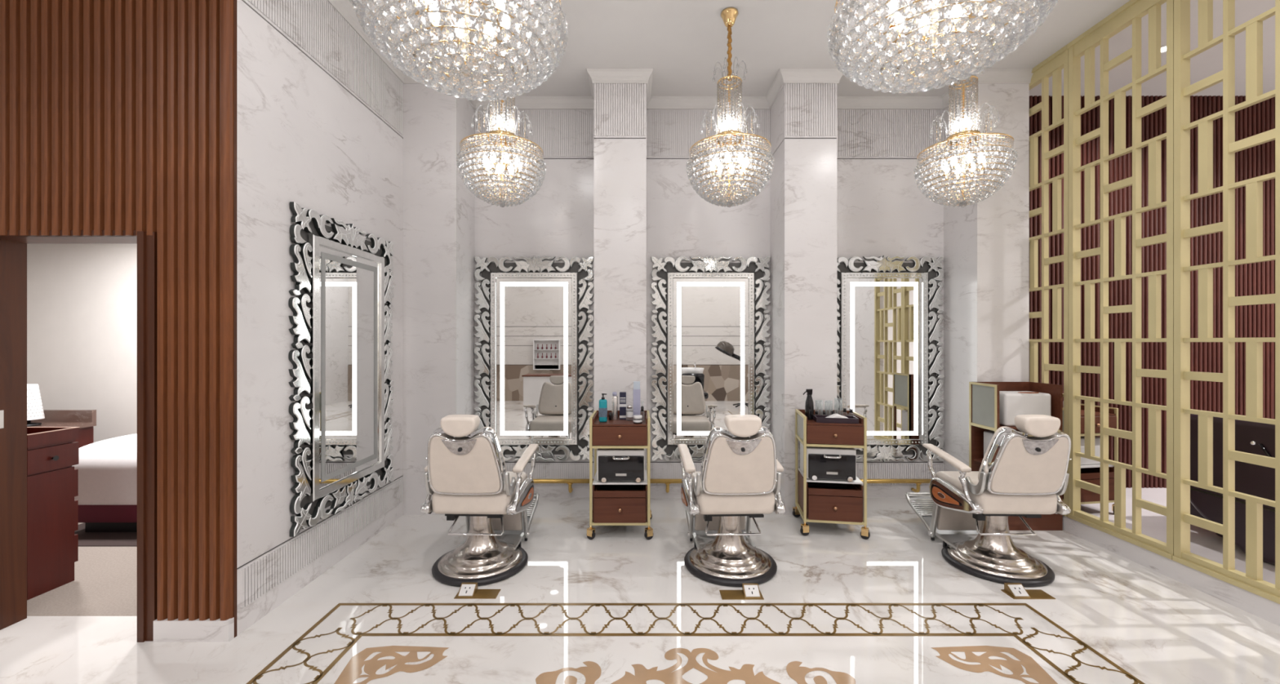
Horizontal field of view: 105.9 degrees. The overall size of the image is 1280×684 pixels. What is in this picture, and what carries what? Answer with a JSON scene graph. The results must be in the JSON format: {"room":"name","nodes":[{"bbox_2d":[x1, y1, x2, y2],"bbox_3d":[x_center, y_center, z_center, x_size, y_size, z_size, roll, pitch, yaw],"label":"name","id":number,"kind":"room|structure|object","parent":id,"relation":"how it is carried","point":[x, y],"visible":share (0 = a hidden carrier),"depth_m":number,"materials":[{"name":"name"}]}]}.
{"room":"salon","nodes":[
{"label":"salon","id":0,"kind":"room"},
{"bbox_2d":[26,244,137,442],"bbox_3d":[-4.756,0.100,5.350,4.887,3.000,0.100,0,0,0],"label":"wall","id":1,"kind":"structure","parent":0,"point":[82,299],"depth_m":5.30,"materials":[{"name":"white paint"}]},
{"bbox_2d":[0,0,236,637],"bbox_3d":[-3.897,-0.450,2.689,3.407,4.100,0.221,0,0,0],"label":"slatted wall","id":2,"kind":"structure","parent":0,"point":[118,116],"depth_m":2.58,"materials":[{"name":"brown wood"}]},
{"bbox_2d":[0,230,157,642],"bbox_3d":[-3.116,0.150,2.708,1.038,2.900,0.268,0,0,0],"label":"door","id":3,"kind":"structure","parent":2,"relation":"attached to","point":[13,250],"depth_m":2.68,"materials":[{"name":"brown wood"}]},
{"bbox_2d":[153,617,234,642],"bbox_3d":[-2.394,1.544,2.593,0.402,0.112,0.034,0,0,0],"label":"baseboard","id":4,"kind":"structure","parent":2,"relation":"attached to","point":[207,630],"depth_m":2.58,"materials":[{"name":"white stone"}]},
{"bbox_2d":[236,0,403,635],"bbox_3d":[-2.248,-0.450,3.552,0.130,4.100,1.844,0,0,0],"label":"wall","id":5,"kind":"structure","parent":0,"point":[320,113],"depth_m":2.99,"materials":[{"name":"white stone"}]},
{"bbox_2d":[288,201,394,537],"bbox_3d":[-2.174,0.171,3.625,0.060,2.118,1.224,0,0,0],"label":"wall mirror","id":6,"kind":"object","parent":5,"relation":"attached to","point":[341,371],"visible":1,"depth_m":3.46,"materials":[{"name":"silver glass"}]},
{"bbox_2d":[319,245,379,488],"bbox_3d":[-2.172,0.171,3.625,0.018,1.742,0.867,0,0,0],"label":"mirror glass","id":7,"kind":"object","parent":6,"relation":"attached to","point":[349,275],"depth_m":3.58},
{"bbox_2d":[0,487,1279,683],"bbox_3d":[0.500,1.659,1.025,15.400,0.121,8.950,0,0,0],"label":"floor","id":8,"kind":"structure","parent":0,"point":[619,606],"depth_m":2.77,"materials":[{"name":"stone"}]},
{"bbox_2d":[26,426,79,600],"bbox_3d":[-4.090,1.087,3.129,0.640,1.026,0.278,0,0,0],"label":"base cabinet","id":9,"kind":"object","parent":8,"relation":"on","point":[52,482],"visible":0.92,"depth_m":3.12,"materials":[{"name":"brown wood"}]},
{"bbox_2d":[26,427,79,448],"bbox_3d":[-4.100,0.617,3.129,0.620,0.077,0.278,0,0,0],"label":"drawer","id":10,"kind":"object","parent":9,"relation":"on","point":[37,437],"depth_m":3.15,"materials":[{"name":"brown wood"}]},
{"bbox_2d":[31,409,96,448],"bbox_3d":[-6.130,1.147,4.690,1.100,0.905,0.540,0,0,0],"label":"headboard","id":11,"kind":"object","parent":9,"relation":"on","point":[86,420],"depth_m":4.92,"materials":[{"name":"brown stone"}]},
{"bbox_2d":[26,383,44,426],"bbox_3d":[-5.980,0.615,4.720,0.210,0.410,0.210,0,0,0],"label":"lamp","id":12,"kind":"object","parent":11,"relation":"on","point":[35,411],"visible":0.54,"depth_m":4.71,"materials":[{"name":"white fabric"}]},
{"bbox_2d":[74,522,137,546],"bbox_3d":[-3.800,1.597,4.440,2.200,0.006,1.320,0,0,0],"label":"rug","id":13,"kind":"object","parent":8,"relation":"on","point":[85,539],"visible":0.02,"depth_m":3.91,"materials":[{"name":"grey carpet"}]},
{"bbox_2d":[71,433,137,532],"bbox_3d":[-3.850,1.229,4.450,1.840,0.742,1.010,0,0,0],"label":"bed","id":14,"kind":"object","parent":13,"relation":"on","point":[107,497],"visible":0.15,"depth_m":3.98,"materials":[{"name":"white fabric"}]},
{"bbox_2d":[453,582,500,599],"bbox_3d":[-1.005,1.574,3.007,0.271,0.052,0.187,0,0,0],"label":"socket","id":15,"kind":"object","parent":8,"relation":"on","point":[467,590],"visible":1,"depth_m":2.98,"materials":[{"name":"gold metal"}]},
{"bbox_2d":[458,584,475,595],"bbox_3d":[-1.094,1.570,3.058,0.088,0.044,0.065,0,0,0],"label":"outlet plate","id":16,"kind":"object","parent":15,"relation":"attached to","point":[464,589],"depth_m":3.06,"materials":[{"name":"white plastic"}]},
{"bbox_2d":[420,414,539,586],"bbox_3d":[-1.135,1.035,3.643,0.682,1.131,1.208,0,0,1],"label":"barber chair","id":17,"kind":"object","parent":8,"relation":"on","point":[466,475],"visible":1,"depth_m":3.23,"materials":[{"name":"beige leather"}]},
{"bbox_2d":[586,410,653,539],"bbox_3d":[-0.163,1.107,4.125,0.545,0.985,0.490,0,0,0],"label":"trolley","id":18,"kind":"object","parent":8,"relation":"on","point":[611,503],"visible":0.98,"depth_m":3.91,"materials":[{"name":"brown wood"}]},
{"bbox_2d":[592,411,598,424],"bbox_3d":[-0.381,0.647,4.130,0.012,0.045,0.398,0,0,0],"label":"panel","id":19,"kind":"object","parent":18,"relation":"on","point":[595,415],"depth_m":4.09,"materials":[{"name":"wood"}]},
{"bbox_2d":[598,393,607,422],"bbox_3d":[-0.308,0.548,4.030,0.068,0.239,0.046,0,0,0],"label":"pump bottle","id":20,"kind":"object","parent":18,"relation":"on","point":[602,410],"visible":1,"depth_m":4.01,"materials":[{"name":"teal plastic"}]},
{"bbox_2d":[608,412,611,420],"bbox_3d":[-0.255,0.636,4.140,0.026,0.064,0.025,0,0,0],"label":"bottle","id":21,"kind":"object","parent":18,"relation":"on","point":[610,413],"visible":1,"depth_m":4.13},
{"bbox_2d":[611,391,617,420],"bbox_3d":[-0.218,0.549,4.160,0.052,0.237,0.052,0,0,0],"label":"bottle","id":22,"kind":"object","parent":18,"relation":"on","point":[614,398],"visible":1,"depth_m":4.14,"materials":[{"name":"silver metal"}]},
{"bbox_2d":[592,416,647,426],"bbox_3d":[-0.163,0.675,4.122,0.442,0.014,0.412,0,0,0],"label":"tray","id":23,"kind":"object","parent":18,"relation":"on","point":[628,421],"depth_m":3.97,"materials":[{"name":"brown wood"}]},
{"bbox_2d":[592,470,647,484],"bbox_3d":[-0.163,1.154,4.130,0.446,0.012,0.400,0,0,0],"label":"shelf","id":24,"kind":"object","parent":18,"relation":"attached to","point":[595,482],"depth_m":3.94,"materials":[{"name":"white plastic"}]},
{"bbox_2d":[596,448,644,482],"bbox_3d":[-0.158,1.016,4.079,0.395,0.265,0.351,0,0,0],"label":"towel warmer","id":25,"kind":"object","parent":18,"relation":"on","point":[612,464],"visible":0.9,"depth_m":3.93,"materials":[{"name":"white plastic"}]},
{"bbox_2d":[596,410,646,416],"bbox_3d":[-0.163,0.642,4.335,0.448,0.055,0.014,0,0,0],"label":"tray","id":26,"kind":"object","parent":18,"relation":"on","point":[642,413],"depth_m":4.33,"materials":[{"name":"wood"}]},
{"bbox_2d":[619,391,626,419],"bbox_3d":[-0.148,0.551,4.180,0.057,0.234,0.046,0,0,0],"label":"carton","id":27,"kind":"object","parent":18,"relation":"on","point":[622,394],"visible":1,"depth_m":4.16,"materials":[{"name":"blue cardboard"}]},
{"bbox_2d":[626,404,633,417],"bbox_3d":[-0.088,0.604,4.120,0.061,0.128,0.061,0,0,0],"label":"lotion bottle","id":28,"kind":"object","parent":18,"relation":"on","point":[628,414],"visible":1,"depth_m":4.10,"materials":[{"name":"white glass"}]},
{"bbox_2d":[633,381,639,415],"bbox_3d":[-0.028,0.505,4.190,0.062,0.325,0.055,0,0,0],"label":"carton","id":29,"kind":"object","parent":18,"relation":"on","point":[636,384],"visible":0.87,"depth_m":4.16,"materials":[{"name":"cardboard"}]},
{"bbox_2d":[633,414,642,423],"bbox_3d":[-0.018,0.636,3.975,0.077,0.063,0.077,0,0,0],"label":"jar","id":30,"kind":"object","parent":18,"relation":"on","point":[637,419],"visible":1,"depth_m":3.94,"materials":[{"name":"white plastic"}]},
{"bbox_2d":[645,411,647,424],"bbox_3d":[0.055,0.647,4.130,0.012,0.045,0.398,0,0,0],"label":"tray","id":31,"kind":"object","parent":18,"relation":"on","point":[646,411],"depth_m":3.98,"materials":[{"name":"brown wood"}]},
{"bbox_2d":[677,414,785,586],"bbox_3d":[0.639,1.035,3.643,0.682,1.131,1.208,0,0,-2],"label":"barber chair","id":32,"kind":"object","parent":8,"relation":"on","point":[740,477],"visible":1,"depth_m":3.23,"materials":[{"name":"beige leather"}]},
{"bbox_2d":[719,583,764,599],"bbox_3d":[0.624,1.574,2.997,0.260,0.052,0.186,0,0,0],"label":"socket","id":33,"kind":"object","parent":8,"relation":"on","point":[749,591],"visible":1,"depth_m":2.97,"materials":[{"name":"gold metal"}]},
{"bbox_2d":[743,585,759,596],"bbox_3d":[0.705,1.570,3.047,0.088,0.044,0.065,0,0,0],"label":"outlet plate","id":34,"kind":"object","parent":33,"relation":"attached to","point":[748,590],"depth_m":3.04,"materials":[{"name":"white plastic"}]},
{"bbox_2d":[792,408,870,539],"bbox_3d":[1.629,1.107,4.165,0.546,0.985,0.490,0,0,9],"label":"trolley","id":35,"kind":"object","parent":8,"relation":"on","point":[820,500],"visible":0.98,"depth_m":3.97,"materials":[{"name":"brown wood"}]},
{"bbox_2d":[803,388,813,419],"bbox_3d":[1.460,0.537,4.174,0.081,0.262,0.072,0,0,-29],"label":"spray bottle","id":36,"kind":"object","parent":35,"relation":"on","point":[809,404],"visible":0.97,"depth_m":4.15,"materials":[{"name":"plastic"}]},
{"bbox_2d":[817,401,822,415],"bbox_3d":[1.578,0.591,4.259,0.068,0.155,0.068,0,0,9],"label":"clear cup","id":37,"kind":"object","parent":35,"relation":"on","point":[817,402],"visible":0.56,"depth_m":4.25,"materials":[{"name":"clear glass"}]},
{"bbox_2d":[797,408,849,415],"bbox_3d":[1.662,0.642,4.372,0.448,0.055,0.014,0,0,9],"label":"tray","id":38,"kind":"object","parent":35,"relation":"on","point":[802,411],"depth_m":4.36,"materials":[{"name":"wood"}]},
{"bbox_2d":[800,442,856,481],"bbox_3d":[1.600,1.016,4.123,0.395,0.265,0.351,0,0,9],"label":"towel warmer","id":39,"kind":"object","parent":35,"relation":"on","point":[822,463],"visible":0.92,"depth_m":3.98,"materials":[{"name":"white plastic"}]},
{"bbox_2d":[826,402,831,415],"bbox_3d":[1.665,0.593,4.266,0.068,0.150,0.068,0,0,9],"label":"clear cup","id":40,"kind":"object","parent":35,"relation":"on","point":[826,402],"visible":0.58,"depth_m":4.27,"materials":[{"name":"clear glass"}]},
{"bbox_2d":[798,467,862,484],"bbox_3d":[1.630,1.154,4.170,0.446,0.012,0.400,0,0,9],"label":"shelf","id":41,"kind":"object","parent":35,"relation":"attached to","point":[805,480],"depth_m":3.99,"materials":[{"name":"white plastic"}]},
{"bbox_2d":[806,419,863,426],"bbox_3d":[1.629,0.675,4.162,0.442,0.014,0.412,0,0,9],"label":"tray","id":42,"kind":"object","parent":35,"relation":"on","point":[809,422],"depth_m":3.97,"materials":[{"name":"brown wood"}]},
{"bbox_2d":[813,414,858,423],"bbox_3d":[1.636,0.647,4.048,0.330,0.042,0.150,0,0,9],"label":"tray","id":43,"kind":"object","parent":35,"relation":"on","point":[818,419],"visible":0.96,"depth_m":3.98,"materials":[{"name":"leather"}]},
{"bbox_2d":[825,413,847,417],"bbox_3d":[1.648,0.632,4.046,0.186,0.056,0.100,0,0,9],"label":"folded towel","id":44,"kind":"object","parent":43,"relation":"in","point":[833,415],"visible":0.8,"depth_m":4.01,"materials":[{"name":"white fabric"}]},
{"bbox_2d":[836,400,841,414],"bbox_3d":[1.743,0.581,4.243,0.068,0.175,0.068,0,0,9],"label":"clear cup","id":45,"kind":"object","parent":35,"relation":"on","point":[837,400],"visible":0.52,"depth_m":4.24,"materials":[{"name":"clear glass"}]},
{"bbox_2d":[848,411,863,424],"bbox_3d":[1.845,0.647,4.136,0.012,0.045,0.398,0,0,9],"label":"tray","id":46,"kind":"object","parent":35,"relation":"on","point":[860,417],"depth_m":4.03,"materials":[{"name":"wood"}]},
{"bbox_2d":[905,414,1071,586],"bbox_3d":[2.553,1.035,3.643,0.682,1.131,1.208,0,0,1],"label":"barber chair","id":47,"kind":"object","parent":8,"relation":"on","point":[1024,473],"visible":1,"depth_m":3.24,"materials":[{"name":"beige leather"}]},
{"bbox_2d":[968,382,1062,530],"bbox_3d":[3.304,0.983,4.270,0.561,1.235,0.340,0,0,0],"label":"cabinet","id":48,"kind":"object","parent":8,"relation":"on","point":[984,397],"visible":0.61,"depth_m":4.24,"materials":[{"name":"brown wood"}]},
{"bbox_2d":[973,457,983,462],"bbox_3d":[3.304,1.071,4.261,0.525,0.018,0.322,0,0,0],"label":"shelf","id":49,"kind":"object","parent":48,"relation":"attached to","point":[975,460],"depth_m":4.38,"materials":[{"name":"brown wood"}]},
{"bbox_2d":[983,431,994,456],"bbox_3d":[3.210,0.932,4.260,0.220,0.260,0.220,0,0,0],"label":"storage box","id":50,"kind":"object","parent":48,"relation":"on","point":[988,435],"visible":0.14,"depth_m":4.32,"materials":[{"name":"white plastic"}]},
{"bbox_2d":[977,423,1060,429],"bbox_3d":[3.304,0.731,4.261,0.525,0.018,0.322,0,0,0],"label":"shelf","id":51,"kind":"object","parent":48,"relation":"attached to","point":[988,426],"depth_m":4.17,"materials":[{"name":"white wood"}]},
{"bbox_2d":[999,391,1050,426],"bbox_3d":[3.320,0.580,4.250,0.400,0.284,0.250,0,0,0],"label":"box","id":52,"kind":"object","parent":48,"relation":"on","point":[1012,404],"visible":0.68,"depth_m":4.12,"materials":[{"name":"white plastic"}]},
{"bbox_2d":[1000,582,1055,599],"bbox_3d":[2.455,1.574,3.060,0.260,0.052,0.110,0,0,0],"label":"socket","id":53,"kind":"object","parent":8,"relation":"on","point":[1015,590],"visible":1,"depth_m":3.05,"materials":[{"name":"gold metal"}]},
{"bbox_2d":[1007,584,1029,596],"bbox_3d":[2.390,1.570,3.053,0.088,0.044,0.065,0,0,0],"label":"outlet plate","id":54,"kind":"object","parent":53,"relation":"attached to","point":[1013,590],"depth_m":3.05,"materials":[{"name":"white plastic"}]},
{"bbox_2d":[1062,404,1118,513],"bbox_3d":[4.161,1.107,4.655,0.546,0.985,0.490,0,0,-9],"label":"trolley","id":55,"kind":"object","parent":8,"relation":"on","point":[1091,473],"visible":0.2,"depth_m":4.46,"materials":[{"name":"brown wood"}]},
{"bbox_2d":[1080,435,1100,465],"bbox_3d":[4.150,1.022,4.640,0.360,0.250,0.280,0,0,-9],"label":"towel warmer","id":56,"kind":"object","parent":55,"relation":"on","point":[1084,461],"visible":0.03,"depth_m":4.51,"materials":[{"name":"white plastic"}]},
{"bbox_2d":[1080,404,1114,413],"bbox_3d":[4.376,0.647,4.693,0.012,0.045,0.398,0,0,-9],"label":"tray","id":57,"kind":"object","parent":55,"relation":"on","point":[1097,408],"depth_m":4.62,"materials":[{"name":"wood"}]},
{"bbox_2d":[1080,464,1114,468],"bbox_3d":[4.160,1.154,4.660,0.446,0.012,0.400,0,0,-9],"label":"shelf","id":58,"kind":"object","parent":55,"relation":"attached to","point":[1110,466],"depth_m":4.48,"materials":[{"name":"white plastic"}]},
{"bbox_2d":[1080,409,1115,416],"bbox_3d":[4.161,0.675,4.652,0.442,0.014,0.412,0,0,-9],"label":"tray","id":59,"kind":"object","parent":55,"relation":"on","point":[1097,412],"depth_m":4.50,"materials":[{"name":"brown wood"}]},
{"bbox_2d":[1062,515,1279,626],"bbox_3d":[3.650,1.536,3.467,0.100,0.128,2.014,0,0,0],"label":"baseboard","id":60,"kind":"structure","parent":8,"relation":"on","point":[1264,608],"depth_m":3.21,"materials":[{"name":"white stone"}]},
{"bbox_2d":[1029,44,1068,516],"bbox_3d":[3.624,-0.514,4.460,0.078,3.972,0.796,0,0,0],"label":"lattice panel","id":61,"kind":"object","parent":60,"relation":"on","point":[1052,66],"visible":0.34,"depth_m":4.25,"materials":[{"name":"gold metal"}]},
{"bbox_2d":[1066,0,1173,559],"bbox_3d":[3.624,-0.514,3.660,0.078,3.972,0.796,0,0,0],"label":"lattice panel","id":62,"kind":"object","parent":60,"relation":"on","point":[1131,12],"visible":0.94,"depth_m":3.63,"materials":[{"name":"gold metal"}]},
{"bbox_2d":[1172,0,1279,604],"bbox_3d":[3.624,-0.514,2.860,0.078,3.972,0.796,0,0,0],"label":"lattice panel","id":63,"kind":"object","parent":60,"relation":"on","point":[1251,581],"visible":1,"depth_m":2.99,"materials":[{"name":"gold metal"}]},
{"bbox_2d":[1190,413,1275,565],"bbox_3d":[5.039,0.878,3.632,1.122,1.444,1.288,0,0,0],"label":"cabinet","id":64,"kind":"object","parent":8,"relation":"on","point":[1252,437],"visible":0.46,"depth_m":3.62,"materials":[{"name":"wood"}]},
{"bbox_2d":[403,83,1029,515],"bbox_3d":[0.705,-0.450,4.782,5.796,4.100,0.636,0,0,0],"label":"wall","id":65,"kind":"structure","parent":0,"point":[616,189],"depth_m":4.47,"materials":[{"name":"white stone"}]},
{"bbox_2d":[474,255,594,462],"bbox_3d":[-1.083,0.171,4.947,1.224,2.119,0.061,0,0,0],"label":"wall mirror","id":66,"kind":"object","parent":65,"relation":"attached to","point":[534,328],"visible":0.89,"depth_m":4.94,"materials":[{"name":"silver glass"}]},
{"bbox_2d":[496,278,571,439],"bbox_3d":[-1.083,0.171,4.949,0.867,1.742,0.018,0,0,0],"label":"mirror glass","id":67,"kind":"object","parent":66,"relation":"attached to","point":[534,315],"depth_m":4.94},
{"bbox_2d":[533,479,593,493],"bbox_3d":[-1.065,1.456,4.905,1.269,0.152,0.129,0,0,0],"label":"rail","id":68,"kind":"object","parent":65,"relation":"attached to","point":[569,482],"visible":0.51,"depth_m":4.85,"materials":[{"name":"gold metal"}]},
{"bbox_2d":[650,479,681,493],"bbox_3d":[0.699,1.456,4.905,1.276,0.152,0.129,0,0,0],"label":"rail","id":69,"kind":"object","parent":65,"relation":"attached to","point":[667,482],"visible":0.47,"depth_m":4.85,"materials":[{"name":"gold metal"}]},
{"bbox_2d":[327,0,1033,109],"bbox_3d":[0.706,-2.446,3.775,5.798,0.107,2.390,0,0,0],"label":"crown molding","id":70,"kind":"structure","parent":65,"relation":"attached to","point":[344,7],"depth_m":4.81,"materials":[{"name":"paint"}]},
{"bbox_2d":[650,255,770,461],"bbox_3d":[0.724,0.171,4.946,1.223,2.104,0.067,0,0,-1],"label":"wall mirror","id":71,"kind":"object","parent":65,"relation":"attached to","point":[710,361],"visible":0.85,"depth_m":4.94,"materials":[{"name":"silver glass"}]},
{"bbox_2d":[673,278,748,439],"bbox_3d":[0.724,0.171,4.949,0.867,1.742,0.018,0,0,0],"label":"mirror glass","id":72,"kind":"object","parent":71,"relation":"attached to","point":[711,315],"depth_m":4.94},
{"bbox_2d":[836,255,944,462],"bbox_3d":[2.497,0.171,4.947,1.225,2.119,0.068,0,0,0],"label":"wall mirror","id":73,"kind":"object","parent":65,"relation":"attached to","point":[888,330],"visible":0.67,"depth_m":4.94,"materials":[{"name":"silver glass"}]},
{"bbox_2d":[846,278,921,439],"bbox_3d":[2.497,0.171,4.949,0.867,1.742,0.018,0,0,0],"label":"mirror glass","id":74,"kind":"object","parent":73,"relation":"attached to","point":[884,315],"depth_m":4.94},
{"bbox_2d":[859,479,931,492],"bbox_3d":[2.474,1.456,4.905,1.294,0.152,0.129,0,0,0],"label":"rail","id":75,"kind":"object","parent":65,"relation":"attached to","point":[917,482],"visible":0.45,"depth_m":4.85,"materials":[{"name":"gold metal"}]},
{"bbox_2d":[348,0,1275,96],"bbox_3d":[1.200,-2.660,1.025,14.000,0.320,8.950,0,0,0],"label":"ceiling","id":76,"kind":"structure","parent":0,"point":[682,42],"depth_m":4.10,"materials":[{"name":"paint"}]},
{"bbox_2d":[351,0,568,101],"bbox_3d":[-0.700,-1.766,1.950,0.808,1.468,0.812,0,0,1],"label":"crystal chandelier","id":77,"kind":"object","parent":76,"relation":"hanging from","point":[517,79],"visible":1,"depth_m":1.82,"materials":[{"name":"clear glass"}]},
{"bbox_2d":[456,8,546,207],"bbox_3d":[-1.045,-1.761,3.670,0.654,1.478,0.657,0,0,-35],"label":"crystal chandelier","id":78,"kind":"object","parent":76,"relation":"hanging from","point":[496,197],"visible":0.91,"depth_m":3.53,"materials":[{"name":"clear glass"}]},
{"bbox_2d":[686,7,774,207],"bbox_3d":[0.680,-1.761,3.670,0.654,1.478,0.657,0,0,-35],"label":"crystal chandelier","id":79,"kind":"object","parent":76,"relation":"hanging from","point":[696,177],"visible":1,"depth_m":3.57,"materials":[{"name":"clear glass"}]},
{"bbox_2d":[826,0,1057,93],"bbox_3d":[1.190,-1.784,1.950,0.812,1.433,0.808,0,0,19],"label":"crystal chandelier","id":80,"kind":"object","parent":76,"relation":"hanging from","point":[913,76],"visible":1,"depth_m":1.85,"materials":[{"name":"clear glass"}]},
{"bbox_2d":[913,11,1017,207],"bbox_3d":[2.455,-1.761,3.670,0.654,1.478,0.657,0,0,-35],"label":"crystal chandelier","id":81,"kind":"object","parent":76,"relation":"hanging from","point":[936,193],"visible":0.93,"depth_m":3.56,"materials":[{"name":"clear glass"}]},
{"bbox_2d":[1160,44,1166,53],"bbox_3d":[4.820,-2.695,4.450,0.170,0.010,0.170,0,0,0],"label":"recessed light","id":82,"kind":"object","parent":76,"relation":"in","point":[1163,48],"visible":0.17,"depth_m":4.45,"materials":[{"name":"white plastic"}]},
{"bbox_2d":[1029,95,1275,488],"bbox_3d":[5.907,-0.550,5.397,4.585,4.300,0.206,0,0,0],"label":"wall","id":83,"kind":"structure","parent":0,"point":[1254,321],"depth_m":5.30,"materials":[{"name":"brown wood"}]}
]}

